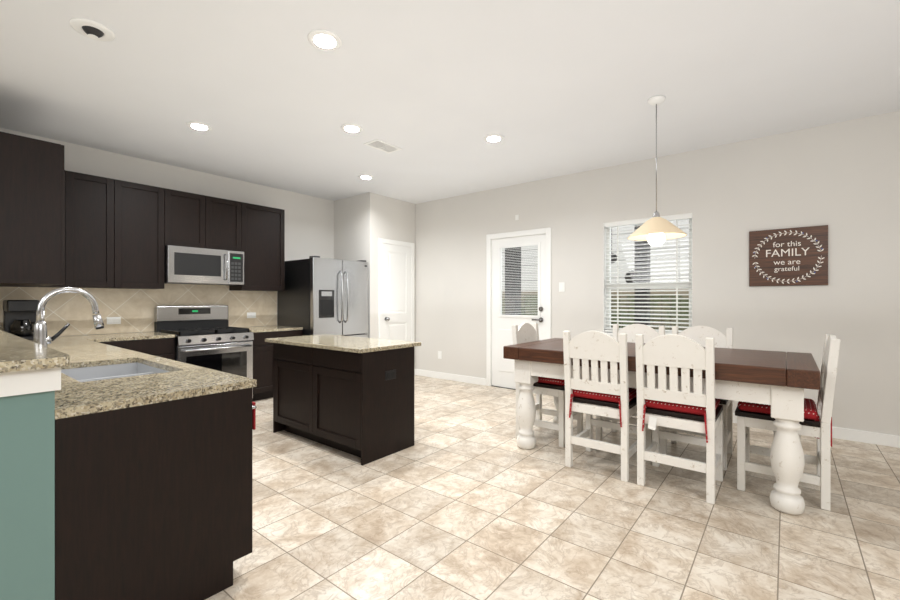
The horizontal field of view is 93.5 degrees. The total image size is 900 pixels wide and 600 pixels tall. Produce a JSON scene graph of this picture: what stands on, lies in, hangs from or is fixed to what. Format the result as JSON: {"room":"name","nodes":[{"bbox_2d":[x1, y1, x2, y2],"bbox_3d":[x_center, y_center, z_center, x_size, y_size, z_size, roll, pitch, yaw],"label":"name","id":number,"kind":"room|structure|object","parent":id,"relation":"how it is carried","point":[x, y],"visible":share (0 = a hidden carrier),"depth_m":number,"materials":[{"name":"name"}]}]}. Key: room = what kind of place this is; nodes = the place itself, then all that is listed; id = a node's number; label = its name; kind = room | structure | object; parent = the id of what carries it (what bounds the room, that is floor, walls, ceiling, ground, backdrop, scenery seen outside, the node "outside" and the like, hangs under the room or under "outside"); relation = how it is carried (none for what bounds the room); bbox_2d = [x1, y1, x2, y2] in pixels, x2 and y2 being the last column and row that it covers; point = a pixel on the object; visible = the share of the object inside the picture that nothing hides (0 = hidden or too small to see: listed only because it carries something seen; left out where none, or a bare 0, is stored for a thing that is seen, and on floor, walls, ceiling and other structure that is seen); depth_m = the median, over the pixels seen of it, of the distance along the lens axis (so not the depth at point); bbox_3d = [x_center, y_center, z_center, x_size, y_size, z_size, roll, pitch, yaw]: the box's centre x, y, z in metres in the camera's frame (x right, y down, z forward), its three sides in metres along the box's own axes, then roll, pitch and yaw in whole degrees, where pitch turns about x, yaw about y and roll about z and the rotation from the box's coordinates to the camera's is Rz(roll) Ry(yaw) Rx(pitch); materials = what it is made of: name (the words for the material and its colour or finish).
{"room":"kitchen","nodes":[
{"label":"kitchen","id":0,"kind":"room"},
{"bbox_2d":[0,391,54,599],"bbox_3d":[-2.273,0.743,2.057,2.478,0.915,0.150,0,0,38],"label":"wall","id":1,"kind":"structure","parent":0,"point":[27,496],"depth_m":1.30,"materials":[{"name":"teal paint"}]},
{"bbox_2d":[0,367,60,396],"bbox_3d":[-2.267,0.247,2.047,2.498,0.074,0.182,0,0,38],"label":"trim","id":2,"kind":"structure","parent":1,"relation":"on","point":[27,382],"depth_m":1.28,"materials":[{"name":"white wood"}]},
{"bbox_2d":[0,330,69,372],"bbox_3d":[-2.286,0.194,1.994,2.531,0.032,0.335,0,0,38],"label":"bar","id":3,"kind":"object","parent":2,"relation":"on","point":[17,353],"visible":0.91,"depth_m":1.36,"materials":[{"name":"beige stone"}]},
{"bbox_2d":[64,363,135,378],"bbox_3d":[-2.039,0.480,2.427,0.010,0.200,0.424,0,0,38],"label":"sink","id":4,"kind":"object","parent":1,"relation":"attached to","point":[121,368],"depth_m":2.44,"materials":[{"name":"silver metal"}]},
{"bbox_2d":[80,371,151,382],"bbox_3d":[-1.811,0.495,2.245,0.020,0.170,0.400,0,0,38],"label":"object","id":5,"kind":"structure","parent":0,"relation":"attached to","point":[141,372],"depth_m":2.36,"materials":[{"name":"grey metal"}]},
{"bbox_2d":[136,363,155,374],"bbox_3d":[-1.611,0.480,2.351,0.774,0.200,0.010,0,0,38],"label":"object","id":6,"kind":"structure","parent":0,"relation":"attached to","point":[139,366],"depth_m":2.51,"materials":[{"name":"grey metal"}]},
{"bbox_2d":[0,128,333,336],"bbox_3d":[-2.777,-0.170,5.460,0.156,2.740,4.848,0,0,38],"label":"wall","id":7,"kind":"structure","parent":0,"point":[309,225],"depth_m":4.84,"materials":[{"name":"paint"}]},
{"bbox_2d":[0,131,67,286],"bbox_3d":[-3.280,-0.655,3.230,0.477,1.070,0.427,0,0,38],"label":"upper cabinet","id":8,"kind":"object","parent":7,"relation":"attached to","point":[60,227],"depth_m":3.12,"materials":[{"name":"brown wood"}]},
{"bbox_2d":[55,171,79,287],"bbox_3d":[-3.658,-0.655,3.919,0.381,1.070,0.219,0,0,38],"label":"upper cabinet","id":9,"kind":"object","parent":7,"relation":"attached to","point":[73,177],"depth_m":3.92,"materials":[{"name":"brown wood"}]},
{"bbox_2d":[74,173,123,288],"bbox_3d":[-3.519,-0.655,4.141,0.324,1.070,0.419,0,0,38],"label":"upper cabinet","id":10,"kind":"object","parent":7,"relation":"attached to","point":[101,198],"depth_m":4.09,"materials":[{"name":"brown wood"}]},
{"bbox_2d":[107,317,120,323],"bbox_3d":[-3.506,0.215,4.412,0.006,0.075,0.118,0,0,39],"label":"electrical outlet plate","id":11,"kind":"object","parent":7,"relation":"attached to","point":[113,320],"depth_m":4.41,"materials":[{"name":"white plastic"}]},
{"bbox_2d":[124,181,171,288],"bbox_3d":[-3.292,-0.655,4.426,0.324,1.070,0.549,0,0,38],"label":"upper cabinet","id":12,"kind":"object","parent":7,"relation":"attached to","point":[147,208],"depth_m":4.37,"materials":[{"name":"brown wood"}]},
{"bbox_2d":[172,190,211,242],"bbox_3d":[-3.013,-0.885,4.776,0.324,0.610,0.465,0,0,38],"label":"upper cabinet","id":13,"kind":"object","parent":7,"relation":"attached to","point":[191,212],"depth_m":4.71,"materials":[{"name":"brown wood"}]},
{"bbox_2d":[164,239,231,286],"bbox_3d":[-2.915,-0.412,4.801,0.447,0.454,0.619,0,0,38],"label":"microwave","id":14,"kind":"object","parent":7,"relation":"attached to","point":[186,261],"depth_m":4.69,"materials":[{"name":"silver metal"}]},
{"bbox_2d":[212,197,243,246],"bbox_3d":[-2.798,-0.885,5.047,0.324,0.610,0.464,0,0,38],"label":"upper cabinet","id":15,"kind":"object","parent":7,"relation":"attached to","point":[227,215],"depth_m":5.01,"materials":[{"name":"brown wood"}]},
{"bbox_2d":[232,243,247,286],"bbox_3d":[-2.682,-0.412,5.128,0.405,0.454,0.183,0,0,38],"label":"control panel","id":16,"kind":"object","parent":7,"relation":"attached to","point":[239,254],"depth_m":5.05,"materials":[{"name":"black plastic"}]},
{"bbox_2d":[247,312,255,317],"bbox_3d":[-2.603,0.200,5.546,0.006,0.075,0.118,0,0,39],"label":"electrical outlet plate","id":17,"kind":"object","parent":7,"relation":"attached to","point":[249,314],"depth_m":5.55,"materials":[{"name":"white plastic"}]},
{"bbox_2d":[229,203,284,290],"bbox_3d":[-2.496,-0.655,5.426,0.324,1.070,0.624,0,0,38],"label":"upper cabinet","id":18,"kind":"object","parent":7,"relation":"attached to","point":[264,226],"depth_m":5.36,"materials":[{"name":"brown wood"}]},
{"bbox_2d":[334,192,414,368],"bbox_3d":[-1.177,-0.170,6.679,0.838,2.740,0.948,0,0,38],"label":"wall","id":19,"kind":"structure","parent":0,"point":[363,223],"depth_m":6.26,"materials":[{"name":"paint"}]},
{"bbox_2d":[378,238,413,341],"bbox_3d":[-0.806,0.147,6.455,0.020,2.105,0.750,0,0,38],"label":"door frame","id":20,"kind":"structure","parent":19,"relation":"attached to","point":[392,242],"depth_m":6.24,"materials":[{"name":"white wood"}]},
{"bbox_2d":[382,243,410,340],"bbox_3d":[-0.780,0.179,6.435,0.085,2.029,0.610,0,0,38],"label":"pantry door","id":21,"kind":"structure","parent":19,"relation":"in","point":[396,292],"depth_m":6.44,"materials":[{"name":"white wood"}]},
{"bbox_2d":[0,0,899,203],"bbox_3d":[-0.317,-1.590,1.127,9.400,0.100,8.870,0,0,38],"label":"ceiling","id":22,"kind":"structure","parent":0,"point":[437,91],"depth_m":2.98,"materials":[{"name":"paint"}]},
{"bbox_2d":[70,18,114,40],"bbox_3d":[-2.032,-1.552,2.409,0.200,0.104,0.200,0,0,38],"label":"recessed light","id":23,"kind":"object","parent":22,"relation":"in","point":[92,29],"visible":0.92,"depth_m":2.38,"materials":[{"name":"white"}]},
{"bbox_2d":[186,122,211,130],"bbox_3d":[-2.220,-1.536,3.747,0.196,0.008,0.196,0,0,38],"label":"recessed light","id":24,"kind":"object","parent":22,"relation":"in","point":[199,126],"visible":1,"depth_m":3.75,"materials":[{"name":"white"}]},
{"bbox_2d":[307,30,341,50],"bbox_3d":[-0.741,-1.536,2.506,0.196,0.008,0.196,0,0,38],"label":"recessed light","id":25,"kind":"object","parent":22,"relation":"in","point":[325,40],"visible":1,"depth_m":2.50,"materials":[{"name":"white"}]},
{"bbox_2d":[341,124,362,132],"bbox_3d":[-0.880,-1.536,3.793,0.196,0.008,0.196,0,0,38],"label":"recessed light","id":26,"kind":"object","parent":22,"relation":"in","point":[351,128],"visible":1,"depth_m":3.80,"materials":[{"name":"white glass"}]},
{"bbox_2d":[358,175,373,179],"bbox_3d":[-1.052,-1.536,5.296,0.196,0.008,0.196,0,0,38],"label":"recessed light","id":27,"kind":"object","parent":22,"relation":"in","point":[366,177],"visible":1,"depth_m":5.29,"materials":[{"name":"white glass"}]},
{"bbox_2d":[364,139,401,152],"bbox_3d":[-0.668,-1.536,4.237,0.200,0.007,0.340,0,0,38],"label":"ceiling vent","id":28,"kind":"object","parent":22,"relation":"in","point":[378,144],"visible":1,"depth_m":4.22,"materials":[{"name":"white metal"}]},
{"bbox_2d":[483,134,503,142],"bbox_3d":[0.417,-1.536,4.026,0.196,0.008,0.196,0,0,38],"label":"recessed light","id":29,"kind":"object","parent":22,"relation":"in","point":[492,138],"visible":0.98,"depth_m":4.02,"materials":[{"name":"white glass"}]},
{"bbox_2d":[627,95,686,245],"bbox_3d":[1.581,-0.975,3.240,0.412,1.130,0.412,0,0,38],"label":"pendant lamp","id":30,"kind":"object","parent":22,"relation":"hanging from","point":[656,229],"visible":1,"depth_m":3.19,"materials":[{"name":"white glass"}]},
{"bbox_2d":[205,375,899,599],"bbox_3d":[-0.317,1.250,1.127,9.400,0.100,8.870,0,0,38],"label":"floor","id":31,"kind":"structure","parent":0,"point":[465,497],"depth_m":2.29,"materials":[{"name":"tile"}]},
{"bbox_2d":[96,335,174,358],"bbox_3d":[-3.269,0.790,4.205,0.631,0.820,0.743,0,0,38],"label":"base cabinet","id":32,"kind":"object","parent":31,"relation":"on","point":[164,345],"depth_m":4.14,"materials":[{"name":"brown wood"}]},
{"bbox_2d":[76,332,167,338],"bbox_3d":[-3.257,0.365,4.220,0.632,0.030,0.701,0,0,38],"label":"countertop","id":33,"kind":"structure","parent":32,"relation":"on","point":[137,335],"depth_m":4.12,"materials":[{"name":"beige stone"}]},
{"bbox_2d":[55,383,263,599],"bbox_3d":[-1.249,0.790,1.763,0.508,0.820,0.661,0,0,38],"label":"base cabinet","id":34,"kind":"object","parent":31,"relation":"on","point":[153,469],"depth_m":1.56,"materials":[{"name":"brown wood"}]},
{"bbox_2d":[32,335,255,414],"bbox_3d":[-2.489,0.365,2.744,3.673,0.030,0.654,0,0,38],"label":"countertop","id":35,"kind":"structure","parent":34,"relation":"on","point":[172,377],"depth_m":1.86,"materials":[{"name":"beige stone"}]},
{"bbox_2d":[3,300,38,340],"bbox_3d":[-3.724,0.175,3.704,0.260,0.350,0.241,0,0,38],"label":"coffee maker","id":36,"kind":"object","parent":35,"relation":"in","point":[19,318],"visible":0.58,"depth_m":3.64,"materials":[{"name":"black plastic"}]},
{"bbox_2d":[32,287,104,376],"bbox_3d":[-1.844,0.143,2.051,0.062,0.414,0.266,0,0,38],"label":"faucet","id":37,"kind":"object","parent":35,"relation":"on","point":[40,327],"depth_m":2.00,"materials":[{"name":"grey metal"}]},
{"bbox_2d":[154,305,253,397],"bbox_3d":[-2.748,0.632,4.760,0.755,1.135,0.768,0,0,38],"label":"range","id":38,"kind":"object","parent":31,"relation":"on","point":[206,336],"visible":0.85,"depth_m":4.70,"materials":[{"name":"silver metal"}]},
{"bbox_2d":[232,331,283,398],"bbox_3d":[-2.433,0.790,5.256,0.631,0.820,0.395,0,0,38],"label":"base cabinet","id":39,"kind":"object","parent":31,"relation":"on","point":[262,350],"depth_m":5.04,"materials":[{"name":"brown wood"}]},
{"bbox_2d":[241,327,291,330],"bbox_3d":[-2.346,0.365,5.366,0.632,0.030,0.671,0,0,38],"label":"countertop","id":40,"kind":"structure","parent":39,"relation":"on","point":[250,328],"depth_m":5.19,"materials":[{"name":"beige stone"}]},
{"bbox_2d":[284,327,302,336],"bbox_3d":[-2.261,0.790,5.472,0.631,0.820,0.395,0,0,38],"label":"base cabinet","id":41,"kind":"object","parent":31,"relation":"on","point":[296,331],"depth_m":5.34,"materials":[{"name":"brown wood"}]},
{"bbox_2d":[277,256,367,337],"bbox_3d":[-1.740,0.320,5.901,0.922,1.760,0.900,0,0,38],"label":"refrigerator","id":42,"kind":"object","parent":31,"relation":"on","point":[318,296],"visible":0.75,"depth_m":5.59,"materials":[{"name":"silver metal"}]},
{"bbox_2d":[271,342,414,465],"bbox_3d":[-0.944,0.790,3.658,1.243,0.820,0.549,0,0,38],"label":"kitchen island","id":43,"kind":"object","parent":31,"relation":"on","point":[352,395],"depth_m":3.33,"materials":[{"name":"brown wood"}]},
{"bbox_2d":[265,334,420,353],"bbox_3d":[-0.957,0.365,3.672,1.330,0.029,0.645,0,0,38],"label":"island countertop","id":44,"kind":"structure","parent":43,"relation":"on","point":[351,345],"depth_m":3.48,"materials":[{"name":"beige stone"}]},
{"bbox_2d":[512,323,582,447],"bbox_3d":[0.869,0.705,3.743,0.495,0.989,0.430,0,0,38],"label":"chair","id":45,"kind":"object","parent":31,"relation":"on","point":[524,332],"visible":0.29,"depth_m":3.68,"materials":[{"name":"white wood"}]},
{"bbox_2d":[563,331,636,481],"bbox_3d":[1.126,0.705,3.078,0.430,0.989,0.495,0,0,38],"label":"chair","id":46,"kind":"object","parent":31,"relation":"on","point":[594,347],"visible":0.81,"depth_m":2.92,"materials":[{"name":"white wood"}]},
{"bbox_2d":[596,324,664,448],"bbox_3d":[1.537,0.705,3.595,0.430,0.989,0.495,0,0,38],"label":"chair","id":47,"kind":"object","parent":31,"relation":"on","point":[646,331],"visible":0.15,"depth_m":3.70,"materials":[{"name":"white wood"}]},
{"bbox_2d":[503,338,819,514],"bbox_3d":[1.492,0.787,3.209,1.940,0.825,0.970,0,0,38],"label":"dining table","id":48,"kind":"object","parent":31,"relation":"on","point":[779,382],"visible":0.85,"depth_m":2.49,"materials":[{"name":"brown wood"}]},
{"bbox_2d":[635,334,722,503],"bbox_3d":[1.509,0.705,2.773,0.430,0.989,0.495,0,0,38],"label":"chair","id":49,"kind":"object","parent":31,"relation":"on","point":[673,352],"visible":0.96,"depth_m":2.62,"materials":[{"name":"white wood"}]},
{"bbox_2d":[660,326,732,469],"bbox_3d":[1.921,0.705,3.290,0.430,0.989,0.495,0,0,38],"label":"chair","id":50,"kind":"object","parent":31,"relation":"on","point":[699,334],"visible":0.21,"depth_m":3.31,"materials":[{"name":"white wood"}]},
{"bbox_2d":[735,334,840,510],"bbox_3d":[2.134,0.705,2.698,0.495,0.989,0.430,0,0,38],"label":"chair","id":51,"kind":"object","parent":31,"relation":"on","point":[817,423],"visible":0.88,"depth_m":2.57,"materials":[{"name":"white wood"}]},
{"bbox_2d":[415,111,899,435],"bbox_3d":[2.338,-0.170,4.586,9.250,2.740,0.150,0,0,38],"label":"wall","id":52,"kind":"structure","parent":0,"point":[841,180],"depth_m":4.12,"materials":[{"name":"paint"}]},
{"bbox_2d":[438,351,441,358],"bbox_3d":[-0.156,0.840,6.470,0.075,0.118,0.006,0,0,39],"label":"electrical outlet plate","id":53,"kind":"object","parent":52,"relation":"attached to","point":[439,352],"depth_m":6.46,"materials":[{"name":"white plastic"}]},
{"bbox_2d":[414,369,485,385],"bbox_3d":[-0.029,1.153,6.352,1.365,0.095,0.034,0,0,39],"label":"baseboard","id":54,"kind":"structure","parent":52,"relation":"attached to","point":[461,378],"depth_m":6.31,"materials":[{"name":"white wood"}]},
{"bbox_2d":[486,227,550,389],"bbox_3d":[0.940,0.142,5.687,0.970,2.115,0.168,0,0,38],"label":"door frame","id":55,"kind":"structure","parent":52,"relation":"attached to","point":[532,232],"depth_m":5.88,"materials":[{"name":"white painted wood"}]},
{"bbox_2d":[492,234,545,388],"bbox_3d":[0.902,0.176,5.640,0.820,2.032,0.102,0,0,38],"label":"back door","id":56,"kind":"structure","parent":52,"relation":"in","point":[502,369],"depth_m":5.74,"materials":[{"name":"white wood"}]},
{"bbox_2d":[501,247,537,313],"bbox_3d":[0.921,-0.255,5.648,0.562,0.876,0.012,0,0,38],"label":"door blinds","id":57,"kind":"object","parent":56,"relation":"attached to","point":[519,283],"visible":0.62,"depth_m":5.64,"materials":[{"name":"white plastic"}]},
{"bbox_2d":[559,282,564,291],"bbox_3d":[1.385,-0.160,5.243,0.075,0.118,0.009,0,0,39],"label":"light switch","id":58,"kind":"object","parent":52,"relation":"attached to","point":[561,284],"depth_m":5.24,"materials":[{"name":"white plastic"}]},
{"bbox_2d":[603,213,691,336],"bbox_3d":[2.179,-0.223,4.691,0.970,1.355,0.155,0,0,38],"label":"window","id":59,"kind":"structure","parent":52,"relation":"in","point":[639,285],"depth_m":4.82,"materials":[{"name":"white plastic"}]},
{"bbox_2d":[604,213,691,333],"bbox_3d":[2.171,-0.265,4.681,0.898,1.266,0.060,0,0,38],"label":"window blinds","id":60,"kind":"object","parent":59,"relation":"attached to","point":[676,218],"visible":0.69,"depth_m":4.67,"materials":[{"name":"white plastic"}]},
{"bbox_2d":[749,225,827,285],"bbox_3d":[3.089,-0.393,3.879,0.565,0.526,0.021,0,0,38],"label":"family sign","id":61,"kind":"object","parent":52,"relation":"attached to","point":[797,256],"visible":1,"depth_m":3.86,"materials":[{"name":"brown wood"}]},
{"bbox_2d":[733,413,899,447],"bbox_3d":[3.592,1.153,3.484,5.915,0.095,0.014,0,0,39],"label":"baseboard","id":62,"kind":"structure","parent":52,"relation":"attached to","point":[867,437],"depth_m":3.55,"materials":[{"name":"white wood"}]},
{"label":"outside","id":63,"kind":"structure","parent":0,"visible":0},
{"bbox_2d":[502,220,688,329],"bbox_3d":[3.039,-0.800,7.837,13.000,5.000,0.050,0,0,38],"label":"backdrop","id":64,"kind":"structure","parent":63,"point":[620,274],"depth_m":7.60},
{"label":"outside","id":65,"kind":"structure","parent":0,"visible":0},
{"bbox_2d":[505,224,649,324],"bbox_3d":[1.811,-0.200,6.341,2.180,3.600,0.220,0,0,38],"label":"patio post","id":66,"kind":"object","parent":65,"point":[613,259],"depth_m":5.73,"materials":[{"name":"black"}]}
]}

